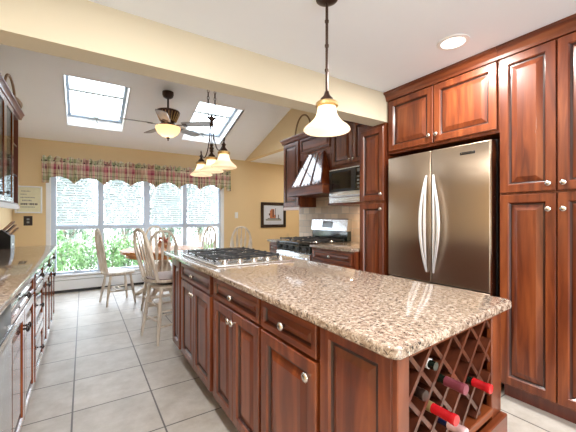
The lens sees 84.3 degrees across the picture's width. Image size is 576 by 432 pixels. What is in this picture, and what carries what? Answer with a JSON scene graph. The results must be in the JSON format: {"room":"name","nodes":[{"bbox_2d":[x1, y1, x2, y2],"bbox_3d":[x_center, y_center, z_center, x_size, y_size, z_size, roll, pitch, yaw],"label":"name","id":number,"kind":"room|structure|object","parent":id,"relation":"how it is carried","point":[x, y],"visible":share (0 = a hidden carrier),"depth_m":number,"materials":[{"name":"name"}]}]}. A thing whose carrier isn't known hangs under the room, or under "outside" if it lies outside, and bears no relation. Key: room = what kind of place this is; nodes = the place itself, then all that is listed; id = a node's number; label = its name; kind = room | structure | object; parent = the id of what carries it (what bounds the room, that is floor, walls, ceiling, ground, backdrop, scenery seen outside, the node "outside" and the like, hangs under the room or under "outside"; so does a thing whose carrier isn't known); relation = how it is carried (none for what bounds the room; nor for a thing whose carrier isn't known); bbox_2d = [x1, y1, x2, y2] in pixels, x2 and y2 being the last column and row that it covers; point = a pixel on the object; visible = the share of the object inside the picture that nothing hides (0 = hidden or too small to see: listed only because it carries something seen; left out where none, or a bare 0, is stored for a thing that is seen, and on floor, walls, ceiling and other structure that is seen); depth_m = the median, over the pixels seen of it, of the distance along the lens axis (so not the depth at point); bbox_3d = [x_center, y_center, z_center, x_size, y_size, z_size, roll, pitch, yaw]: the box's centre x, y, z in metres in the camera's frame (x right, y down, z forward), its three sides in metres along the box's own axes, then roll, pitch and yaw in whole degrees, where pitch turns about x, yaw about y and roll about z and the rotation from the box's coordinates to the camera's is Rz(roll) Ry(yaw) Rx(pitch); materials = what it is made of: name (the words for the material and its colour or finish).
{"room":"kitchen","nodes":[
{"label":"kitchen","id":0,"kind":"room"},
{"bbox_2d":[0,208,11,231],"bbox_3d":[-1.777,-0.750,0.967,0.100,4.000,9.550,0,0,-33],"label":"wall","id":1,"kind":"structure","parent":0,"point":[5,213],"depth_m":4.49,"materials":[{"name":"beige paint"}]},
{"bbox_2d":[0,75,17,208],"bbox_3d":[-2.703,-0.627,2.830,0.352,1.085,0.785,0,0,-33],"label":"upper cabinet","id":2,"kind":"object","parent":1,"relation":"attached to","point":[8,101],"visible":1,"depth_m":3.02,"materials":[{"name":"brown wood"}]},
{"bbox_2d":[11,104,24,208],"bbox_3d":[-3.041,-0.627,3.355,0.352,1.085,0.465,0,0,-33],"label":"upper cabinet","id":3,"kind":"object","parent":1,"relation":"attached to","point":[18,113],"visible":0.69,"depth_m":3.56,"materials":[{"name":"brown wood"}]},
{"bbox_2d":[4,73,22,107],"bbox_3d":[-2.879,-1.317,3.296,0.190,0.292,0.613,0,0,-33],"label":"basket","id":4,"kind":"object","parent":3,"relation":"on","point":[7,74],"visible":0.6,"depth_m":3.32,"materials":[{"name":"wicker"}]},
{"bbox_2d":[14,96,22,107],"bbox_3d":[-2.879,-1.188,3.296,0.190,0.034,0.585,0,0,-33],"label":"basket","id":5,"kind":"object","parent":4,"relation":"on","point":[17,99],"depth_m":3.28,"materials":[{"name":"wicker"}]},
{"bbox_2d":[0,0,387,125],"bbox_3d":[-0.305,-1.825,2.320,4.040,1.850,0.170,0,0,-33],"label":"beam","id":6,"kind":"structure","parent":1,"relation":"attached to","point":[85,31],"depth_m":1.95,"materials":[{"name":"beige paint"}]},
{"bbox_2d":[0,44,290,160],"bbox_3d":[-1.474,-1.969,4.225,3.940,1.505,4.400,0,0,-33],"label":"vault","id":7,"kind":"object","parent":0,"point":[37,77],"visible":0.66,"depth_m":4.84,"materials":[{"name":"white paint"}]},
{"bbox_2d":[62,74,131,131],"bbox_3d":[-2.801,-1.698,4.665,0.795,0.572,1.184,0,0,-33],"label":"window","id":8,"kind":"structure","parent":7,"relation":"attached to","point":[78,118],"depth_m":4.95,"materials":[{"name":"grey wood"}]},
{"bbox_2d":[116,90,209,140],"bbox_3d":[-1.770,-1.448,4.564,1.228,0.705,1.263,0,0,-33],"label":"ceiling fan","id":9,"kind":"object","parent":7,"relation":"hanging from","point":[168,117],"visible":1,"depth_m":4.51,"materials":[{"name":"brown metal"}]},
{"bbox_2d":[181,101,244,144],"bbox_3d":[-1.361,-1.698,5.592,0.780,0.572,1.184,0,0,-33],"label":"window","id":10,"kind":"structure","parent":7,"relation":"attached to","point":[235,113],"depth_m":5.89,"materials":[{"name":"grey"}]},
{"bbox_2d":[190,90,236,176],"bbox_3d":[-0.743,-1.415,3.091,0.227,1.957,0.867,0,0,-33],"label":"chandelier","id":11,"kind":"object","parent":7,"relation":"hanging from","point":[203,169],"visible":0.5,"depth_m":3.06,"materials":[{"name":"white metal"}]},
{"bbox_2d":[12,137,298,276],"bbox_3d":[-1.812,-0.050,6.577,6.120,2.600,0.120,0,0,-33],"label":"wall","id":12,"kind":"structure","parent":0,"point":[252,183],"depth_m":6.45,"materials":[{"name":"beige paint"}]},
{"bbox_2d":[15,185,41,212],"bbox_3d":[-4.093,-0.275,5.020,0.338,0.430,0.025,0,0,-33],"label":"framed piece","id":13,"kind":"object","parent":12,"relation":"attached to","point":[29,197],"visible":0.93,"depth_m":5.03,"materials":[{"name":"beige paper"}]},
{"bbox_2d":[24,216,32,225],"bbox_3d":[-4.105,0.060,5.022,0.110,0.150,0.009,0,0,-33],"label":"wall outlet","id":14,"kind":"object","parent":12,"relation":"attached to","point":[28,220],"visible":1,"depth_m":5.02,"materials":[{"name":"grey"}]},
{"bbox_2d":[51,176,100,274],"bbox_3d":[-3.587,0.050,5.400,0.700,1.800,0.115,0,0,-33],"label":"window","id":15,"kind":"structure","parent":12,"relation":"in","point":[54,227],"depth_m":5.27,"materials":[{"name":"paint"}]},
{"bbox_2d":[57,176,96,224],"bbox_3d":[-3.558,-0.335,5.377,0.575,0.930,0.034,0,0,-33],"label":"window blind","id":16,"kind":"object","parent":15,"relation":"attached to","point":[93,187],"visible":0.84,"depth_m":5.38,"materials":[{"name":"white paint"}]},
{"bbox_2d":[55,268,171,293],"bbox_3d":[-2.537,1.119,5.995,3.370,0.257,0.073,0,0,-33],"label":"baseboard heater","id":17,"kind":"object","parent":12,"relation":"attached to","point":[66,284],"visible":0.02,"depth_m":5.41,"materials":[{"name":"white paint"}]},
{"bbox_2d":[101,181,146,269],"bbox_3d":[-2.978,0.050,5.793,0.750,1.800,0.115,0,0,-33],"label":"window","id":18,"kind":"structure","parent":12,"relation":"in","point":[112,226],"depth_m":5.77,"materials":[{"name":"paint"}]},
{"bbox_2d":[104,180,143,223],"bbox_3d":[-2.961,-0.335,5.762,0.635,0.930,0.034,0,0,-33],"label":"window blind","id":19,"kind":"object","parent":18,"relation":"attached to","point":[135,200],"visible":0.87,"depth_m":5.75,"materials":[{"name":"white paint"}]},
{"bbox_2d":[46,177,223,276],"bbox_3d":[-2.634,0.035,5.952,3.080,1.910,0.060,0,0,-33],"label":"trim","id":20,"kind":"structure","parent":12,"relation":"attached to","point":[48,185],"depth_m":5.17,"materials":[{"name":"white paint"}]},
{"bbox_2d":[41,155,230,190],"bbox_3d":[-2.583,-0.771,5.937,3.210,0.443,0.122,0,0,-33],"label":"window valance","id":21,"kind":"object","parent":12,"relation":"attached to","point":[74,170],"visible":0.86,"depth_m":5.70,"materials":[{"name":"multicoloured fabric"}]},
{"bbox_2d":[147,182,184,265],"bbox_3d":[-2.369,0.050,6.186,0.700,1.800,0.115,0,0,-33],"label":"window","id":22,"kind":"structure","parent":12,"relation":"in","point":[182,226],"depth_m":6.23,"materials":[{"name":"paint"}]},
{"bbox_2d":[150,182,182,223],"bbox_3d":[-2.345,-0.335,6.159,0.590,0.930,0.034,0,0,-33],"label":"window blind","id":23,"kind":"object","parent":22,"relation":"attached to","point":[176,202],"visible":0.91,"depth_m":6.15,"materials":[{"name":"white paint"}]},
{"bbox_2d":[185,184,220,247],"bbox_3d":[-1.759,0.050,6.578,0.750,1.800,0.115,0,0,-33],"label":"window","id":24,"kind":"structure","parent":12,"relation":"in","point":[218,225],"depth_m":6.69,"materials":[{"name":"paint"}]},
{"bbox_2d":[187,184,218,223],"bbox_3d":[-1.742,-0.335,6.547,0.645,0.930,0.034,0,0,-33],"label":"window blind","id":25,"kind":"object","parent":24,"relation":"attached to","point":[211,198],"visible":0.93,"depth_m":6.57,"materials":[{"name":"white paint"}]},
{"bbox_2d":[261,202,285,227],"bbox_3d":[-0.335,-0.048,7.442,0.670,0.585,0.025,0,0,-33],"label":"framed print","id":26,"kind":"object","parent":12,"relation":"attached to","point":[272,213],"visible":0.97,"depth_m":7.42,"materials":[{"name":"paper"}]},
{"bbox_2d":[250,150,283,164],"bbox_3d":[0.579,-1.270,6.708,1.960,0.060,2.250,0,0,-33],"label":"ceiling","id":27,"kind":"structure","parent":0,"point":[277,158],"depth_m":6.86,"materials":[{"name":"beige paint"}]},
{"bbox_2d":[21,284,575,431],"bbox_3d":[0.740,1.300,2.618,6.120,0.100,9.600,0,0,-33],"label":"floor","id":28,"kind":"structure","parent":0,"point":[97,372],"depth_m":2.39,"materials":[{"name":"tile"}]},
{"bbox_2d":[0,303,18,431],"bbox_3d":[-1.315,0.797,1.008,0.661,0.865,0.600,0,0,-33],"label":"dishwasher","id":29,"kind":"object","parent":28,"relation":"on","point":[7,330],"visible":0.83,"depth_m":1.31,"materials":[{"name":"silver metal"}]},
{"bbox_2d":[11,275,33,431],"bbox_3d":[-1.746,0.806,1.635,0.667,0.888,0.900,0,0,-33],"label":"base cabinet","id":30,"kind":"object","parent":28,"relation":"on","point":[22,305],"visible":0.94,"depth_m":1.74,"materials":[{"name":"brown wood"}]},
{"bbox_2d":[0,245,56,313],"bbox_3d":[-1.904,0.346,1.872,0.663,0.032,4.010,0,0,-33],"label":"countertop","id":31,"kind":"structure","parent":30,"relation":"on","point":[18,265],"depth_m":2.12,"materials":[{"name":"stone"}]},
{"bbox_2d":[0,221,18,248],"bbox_3d":[-2.978,0.188,3.334,0.236,0.284,0.110,0,0,-25],"label":"knife block","id":32,"kind":"object","parent":31,"relation":"on","point":[7,239],"visible":1,"depth_m":3.31,"materials":[{"name":"brown wood"}]},
{"bbox_2d":[33,265,44,382],"bbox_3d":[-2.141,0.806,2.249,0.667,0.888,0.560,0,0,-33],"label":"base cabinet","id":33,"kind":"object","parent":28,"relation":"on","point":[39,304],"visible":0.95,"depth_m":2.39,"materials":[{"name":"brown wood"}]},
{"bbox_2d":[43,257,50,353],"bbox_3d":[-2.463,0.806,2.749,0.667,0.888,0.630,0,0,-33],"label":"base cabinet","id":34,"kind":"object","parent":28,"relation":"on","point":[46,279],"visible":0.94,"depth_m":2.87,"materials":[{"name":"brown wood"}]},
{"bbox_2d":[49,251,55,329],"bbox_3d":[-2.802,0.806,3.274,0.667,0.888,0.620,0,0,-33],"label":"base cabinet","id":35,"kind":"object","parent":28,"relation":"on","point":[52,256],"visible":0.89,"depth_m":3.43,"materials":[{"name":"brown wood"}]},
{"bbox_2d":[95,228,135,306],"bbox_3d":[-2.525,0.706,4.647,0.491,1.094,0.433,0,0,-43],"label":"dining chair","id":36,"kind":"object","parent":28,"relation":"on","point":[100,251],"visible":1,"depth_m":4.59,"materials":[{"name":"beige wood"}]},
{"bbox_2d":[133,228,171,345],"bbox_3d":[-1.304,0.680,3.309,0.433,1.143,0.521,0,0,43],"label":"counter stool","id":37,"kind":"object","parent":28,"relation":"on","point":[160,280],"visible":0.66,"depth_m":3.19,"materials":[{"name":"beige wood"}]},
{"bbox_2d":[144,226,170,291],"bbox_3d":[-2.307,0.706,5.610,0.433,1.094,0.491,0,0,-33],"label":"dining chair","id":38,"kind":"object","parent":28,"relation":"on","point":[154,227],"visible":0.22,"depth_m":5.76,"materials":[{"name":"beige wood"}]},
{"bbox_2d":[141,230,177,317],"bbox_3d":[-1.678,0.706,4.170,0.433,1.094,0.491,0,0,-31],"label":"dining chair","id":39,"kind":"object","parent":28,"relation":"on","point":[158,231],"visible":0.34,"depth_m":4.02,"materials":[{"name":"beige wood"}]},
{"bbox_2d":[120,245,202,301],"bbox_3d":[-1.958,0.871,4.996,1.210,0.751,1.210,0,0,-33],"label":"dining table","id":40,"kind":"object","parent":28,"relation":"on","point":[129,253],"visible":0.32,"depth_m":4.84,"materials":[{"name":"brown wood"}]},
{"bbox_2d":[158,237,171,247],"bbox_3d":[-1.990,0.404,5.118,0.220,0.183,0.220,0,0,-33],"label":"flower bowl","id":41,"kind":"object","parent":40,"relation":"on","point":[159,238],"visible":0.66,"depth_m":5.06,"materials":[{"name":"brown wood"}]},
{"bbox_2d":[172,259,181,349],"bbox_3d":[-0.687,0.806,3.001,0.723,0.888,0.270,0,0,-33],"label":"base cabinet","id":42,"kind":"object","parent":28,"relation":"on","point":[176,265],"visible":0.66,"depth_m":2.80,"materials":[{"name":"brown wood"}]},
{"bbox_2d":[181,263,215,394],"bbox_3d":[-0.408,0.806,2.542,0.752,0.888,0.805,0,0,-33],"label":"base cabinet","id":43,"kind":"object","parent":28,"relation":"on","point":[197,287],"visible":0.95,"depth_m":2.27,"materials":[{"name":"brown wood"}]},
{"bbox_2d":[164,247,510,359],"bbox_3d":[-0.139,0.346,2.152,0.796,0.032,2.732,0,0,-33],"label":"countertop","id":44,"kind":"structure","parent":43,"relation":"on","point":[394,318],"depth_m":1.24,"materials":[{"name":"stone"}]},
{"bbox_2d":[182,247,294,267],"bbox_3d":[-0.438,0.308,2.591,0.610,0.044,0.870,0,0,-33],"label":"gas cooktop","id":45,"kind":"object","parent":44,"relation":"in","point":[224,257],"visible":1,"depth_m":2.42,"materials":[{"name":"silver metal"}]},
{"bbox_2d":[201,226,216,248],"bbox_3d":[-1.519,0.706,5.484,0.433,1.094,0.491,0,0,37],"label":"dining chair","id":46,"kind":"object","parent":28,"relation":"on","point":[204,242],"visible":0.3,"depth_m":5.63,"materials":[{"name":"beige wood"}]},
{"bbox_2d":[214,278,263,431],"bbox_3d":[-0.015,0.806,1.932,0.752,0.888,0.645,0,0,-33],"label":"base cabinet","id":47,"kind":"object","parent":28,"relation":"on","point":[237,313],"visible":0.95,"depth_m":1.70,"materials":[{"name":"brown wood"}]},
{"bbox_2d":[230,226,251,248],"bbox_3d":[-0.815,0.706,5.219,0.433,1.094,0.491,0,0,5],"label":"dining chair","id":48,"kind":"object","parent":28,"relation":"on","point":[241,227],"visible":0.34,"depth_m":5.41,"materials":[{"name":"beige wood"}]},
{"bbox_2d":[270,242,277,252],"bbox_3d":[0.061,0.806,4.795,0.722,0.888,0.245,0,0,-33],"label":"base cabinet","id":49,"kind":"object","parent":28,"relation":"on","point":[273,245],"visible":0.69,"depth_m":4.61,"materials":[{"name":"brown wood"}]},
{"bbox_2d":[267,239,287,241],"bbox_3d":[0.059,0.346,4.806,0.705,0.032,0.265,0,0,-33],"label":"countertop","id":50,"kind":"structure","parent":49,"relation":"on","point":[269,240],"depth_m":4.67,"materials":[{"name":"stone"}]},
{"bbox_2d":[261,300,319,431],"bbox_3d":[0.279,0.806,1.476,0.752,0.888,0.440,0,0,-33],"label":"base cabinet","id":51,"kind":"object","parent":28,"relation":"on","point":[290,344],"visible":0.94,"depth_m":1.27,"materials":[{"name":"brown wood"}]},
{"bbox_2d":[276,219,351,260],"bbox_3d":[0.318,0.623,4.345,0.757,1.195,0.776,0,0,-33],"label":"gas range","id":52,"kind":"object","parent":28,"relation":"on","point":[324,230],"visible":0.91,"depth_m":4.27,"materials":[{"name":"silver metal"}]},
{"bbox_2d":[277,239,344,245],"bbox_3d":[0.317,0.338,4.344,0.620,0.025,0.776,0,0,-33],"label":"cooktop","id":53,"kind":"object","parent":52,"relation":"in","point":[290,242],"depth_m":4.16,"materials":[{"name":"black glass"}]},
{"bbox_2d":[312,247,359,269],"bbox_3d":[0.748,0.806,3.730,0.722,0.888,0.709,0,0,-33],"label":"base cabinet","id":54,"kind":"object","parent":28,"relation":"on","point":[351,260],"visible":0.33,"depth_m":3.46,"materials":[{"name":"brown wood"}]},
{"bbox_2d":[310,242,359,251],"bbox_3d":[0.750,0.346,3.732,0.705,0.032,0.709,0,0,-33],"label":"countertop","id":55,"kind":"structure","parent":54,"relation":"on","point":[345,246],"depth_m":3.61,"materials":[{"name":"stone"}]},
{"bbox_2d":[360,122,397,275],"bbox_3d":[1.067,0.175,3.308,0.642,2.149,0.340,0,0,-33],"label":"tall cabinet","id":56,"kind":"object","parent":28,"relation":"on","point":[374,157],"visible":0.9,"depth_m":3.12,"materials":[{"name":"brown wood"}]},
{"bbox_2d":[320,313,506,431],"bbox_3d":[0.497,0.806,1.145,0.695,0.888,0.350,0,0,-33],"label":"wine rack cabinet","id":57,"kind":"object","parent":28,"relation":"on","point":[362,389],"visible":0.58,"depth_m":1.01,"materials":[{"name":"brown wood"}]},
{"bbox_2d":[413,386,428,401],"bbox_3d":[0.307,0.504,1.020,0.073,0.072,0.298,0,0,-33],"label":"wine bottle","id":58,"kind":"object","parent":57,"relation":"in","point":[422,394],"visible":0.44,"depth_m":0.90,"materials":[{"name":"black glass"}]},
{"bbox_2d":[425,358,437,370],"bbox_3d":[0.357,0.441,1.062,0.073,0.072,0.295,0,0,-33],"label":"wine bottle","id":59,"kind":"object","parent":57,"relation":"in","point":[430,364],"visible":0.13,"depth_m":0.94,"materials":[{"name":"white glass"}]},
{"bbox_2d":[425,400,459,426],"bbox_3d":[0.390,0.568,1.010,0.073,0.072,0.298,0,0,-33],"label":"wine bottle","id":60,"kind":"object","parent":57,"relation":"in","point":[452,418],"visible":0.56,"depth_m":0.91,"materials":[{"name":"red glass"}]},
{"bbox_2d":[436,373,468,394],"bbox_3d":[0.439,0.504,1.052,0.073,0.072,0.298,0,0,-33],"label":"wine bottle","id":61,"kind":"object","parent":57,"relation":"in","point":[462,388],"visible":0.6,"depth_m":0.95,"materials":[{"name":"glass"}]},
{"bbox_2d":[437,417,468,431],"bbox_3d":[0.439,0.632,1.052,0.073,0.072,0.298,0,0,-33],"label":"wine bottle","id":62,"kind":"object","parent":57,"relation":"in","point":[460,428],"visible":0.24,"depth_m":0.95,"materials":[{"name":"pink glass"}]},
{"bbox_2d":[465,375,492,393],"bbox_3d":[0.589,0.568,1.172,0.073,0.072,0.298,0,0,-33],"label":"wine bottle","id":63,"kind":"object","parent":57,"relation":"in","point":[487,387],"visible":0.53,"depth_m":1.07,"materials":[{"name":"red glass"}]},
{"bbox_2d":[389,139,503,386],"bbox_3d":[1.406,0.335,2.727,0.682,1.770,0.894,0,0,-33],"label":"refrigerator","id":64,"kind":"object","parent":28,"relation":"on","point":[444,204],"visible":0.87,"depth_m":2.46,"materials":[{"name":"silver metal"}]},
{"bbox_2d":[496,13,575,423],"bbox_3d":[1.862,0.041,2.081,0.635,2.418,0.640,0,0,-33],"label":"pantry cabinet","id":65,"kind":"object","parent":28,"relation":"on","point":[538,67],"visible":1,"depth_m":2.01,"materials":[{"name":"brown wood"}]},
{"bbox_2d":[245,108,359,242],"bbox_3d":[1.004,-0.750,4.127,0.120,4.000,7.050,0,0,-33],"label":"wall","id":66,"kind":"structure","parent":0,"point":[285,129],"depth_m":5.76,"materials":[{"name":"beige paint"}]},
{"bbox_2d":[280,135,315,210],"bbox_3d":[0.141,-0.656,4.995,0.368,1.108,0.500,0,0,-33],"label":"upper cabinet","id":67,"kind":"object","parent":66,"relation":"attached to","point":[292,163],"depth_m":4.87,"materials":[{"name":"brown wood"}]},
{"bbox_2d":[295,114,310,134],"bbox_3d":[0.231,-1.396,4.884,0.190,0.362,0.442,0,0,-33],"label":"basket","id":68,"kind":"object","parent":67,"relation":"on","point":[307,116],"visible":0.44,"depth_m":4.95,"materials":[{"name":"wicker"}]},
{"bbox_2d":[288,151,331,197],"bbox_3d":[0.426,-0.588,4.412,0.513,0.585,0.792,0,0,-33],"label":"range hood","id":69,"kind":"object","parent":66,"relation":"attached to","point":[312,179],"visible":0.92,"depth_m":4.25,"materials":[{"name":"brown wood"}]},
{"bbox_2d":[296,132,331,160],"bbox_3d":[0.469,-1.020,4.485,0.368,0.380,0.708,0,0,-33],"label":"upper cabinet","id":70,"kind":"object","parent":66,"relation":"attached to","point":[309,145],"visible":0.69,"depth_m":4.45,"materials":[{"name":"brown wood"}]},
{"bbox_2d":[299,197,359,241],"bbox_3d":[0.715,-0.020,4.455,0.012,0.700,1.945,0,0,-33],"label":"backsplash","id":71,"kind":"structure","parent":66,"relation":"attached to","point":[322,210],"depth_m":4.67,"materials":[{"name":"tile"}]},
{"bbox_2d":[328,202,359,205],"bbox_3d":[0.872,-0.157,3.810,0.423,0.023,0.709,0,0,-33],"label":"shelf","id":72,"kind":"object","parent":66,"relation":"attached to","point":[349,203],"visible":0.48,"depth_m":3.81,"materials":[{"name":"brown wood"}]},
{"bbox_2d":[328,165,359,203],"bbox_3d":[0.847,-0.376,3.800,0.450,0.415,0.690,0,0,-33],"label":"microwave","id":73,"kind":"object","parent":72,"relation":"on","point":[344,183],"visible":0.52,"depth_m":3.74,"materials":[{"name":"silver metal"}]},
{"bbox_2d":[332,120,372,169],"bbox_3d":[0.874,-0.910,3.857,0.368,0.600,0.784,0,0,-33],"label":"upper cabinet","id":74,"kind":"object","parent":66,"relation":"attached to","point":[346,147],"visible":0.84,"depth_m":3.85,"materials":[{"name":"brown wood"}]},
{"bbox_2d":[383,47,499,156],"bbox_3d":[1.426,-0.879,2.757,0.635,0.578,0.966,0,0,-33],"label":"upper cabinet","id":75,"kind":"object","parent":66,"relation":"attached to","point":[456,104],"visible":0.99,"depth_m":2.51,"materials":[{"name":"brown wood"}]},
{"bbox_2d":[88,0,575,92],"bbox_3d":[1.145,-1.220,0.161,4.140,0.100,5.030,0,0,-33],"label":"ceiling","id":76,"kind":"structure","parent":0,"point":[383,46],"depth_m":1.96,"materials":[{"name":"white paint"}]},
{"bbox_2d":[304,0,349,136],"bbox_3d":[0.207,-0.812,1.692,0.247,0.714,0.247,0,0,-33],"label":"pendant light","id":77,"kind":"object","parent":76,"relation":"hanging from","point":[326,123],"visible":1,"depth_m":1.68,"materials":[{"name":"white glass"}]},
{"bbox_2d":[437,34,469,50],"bbox_3d":[1.104,-1.166,2.127,0.200,0.008,0.200,0,0,-33],"label":"recessed light","id":78,"kind":"object","parent":76,"relation":"in","point":[455,41],"visible":1,"depth_m":2.12,"materials":[{"name":"white paint"}]},
{"label":"outside","id":79,"kind":"structure","parent":0,"visible":0},
{"bbox_2d":[57,227,216,269],"bbox_3d":[-13.836,1.650,30.699,70.000,0.100,53.400,0,0,-33],"label":"ground","id":80,"kind":"structure","parent":79,"point":[190,240],"depth_m":23.67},
{"bbox_2d":[57,230,68,269],"bbox_3d":[-5.779,0.844,7.688,0.876,1.518,0.765,0,0,-33],"label":"shrub","id":81,"kind":"object","parent":80,"relation":"on","point":[60,236],"visible":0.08,"depth_m":7.77,"materials":[{"name":"green plant"}]},
{"bbox_2d":[57,239,89,271],"bbox_3d":[-4.818,1.053,7.002,0.817,1.150,0.794,0,0,-33],"label":"shrub","id":82,"kind":"object","parent":80,"relation":"on","point":[80,259],"visible":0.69,"depth_m":6.93,"materials":[{"name":"green plant"}]},
{"bbox_2d":[57,177,97,253],"bbox_3d":[-9.092,-0.488,13.183,2.189,4.379,2.128,0,0,-33],"label":"tree","id":83,"kind":"object","parent":80,"relation":"on","point":[72,234],"visible":0.22,"depth_m":13.01,"materials":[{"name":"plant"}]},
{"bbox_2d":[73,229,108,269],"bbox_3d":[-5.068,0.926,8.155,0.856,1.441,0.781,0,0,-33],"label":"shrub","id":84,"kind":"object","parent":80,"relation":"on","point":[90,246],"visible":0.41,"depth_m":8.03,"materials":[{"name":"green plant"}]},
{"bbox_2d":[91,229,127,268],"bbox_3d":[-4.197,0.951,7.524,0.756,1.388,0.737,0,0,19],"label":"shrub","id":85,"kind":"object","parent":80,"relation":"on","point":[115,250],"visible":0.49,"depth_m":7.44,"materials":[{"name":"green plant"}]},
{"bbox_2d":[104,180,142,243],"bbox_3d":[-8.666,-0.780,16.984,2.391,4.778,2.030,0,0,-33],"label":"tree","id":86,"kind":"object","parent":80,"relation":"on","point":[127,233],"visible":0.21,"depth_m":16.81,"materials":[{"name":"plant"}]},
{"bbox_2d":[109,235,138,266],"bbox_3d":[-4.365,1.041,8.596,0.849,1.166,0.765,0,0,-33],"label":"shrub","id":87,"kind":"object","parent":80,"relation":"on","point":[130,244],"visible":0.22,"depth_m":8.51,"materials":[{"name":"green plant"}]},
{"bbox_2d":[150,183,187,244],"bbox_3d":[-5.892,-0.447,15.583,2.033,4.110,2.127,0,0,18],"label":"tree","id":88,"kind":"object","parent":80,"relation":"on","point":[173,230],"visible":0.29,"depth_m":15.29,"materials":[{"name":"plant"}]},
{"bbox_2d":[187,185,216,242],"bbox_3d":[-5.420,-0.836,19.683,2.058,5.091,2.393,0,0,38],"label":"tree","id":89,"kind":"object","parent":80,"relation":"on","point":[199,230],"visible":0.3,"depth_m":19.48,"materials":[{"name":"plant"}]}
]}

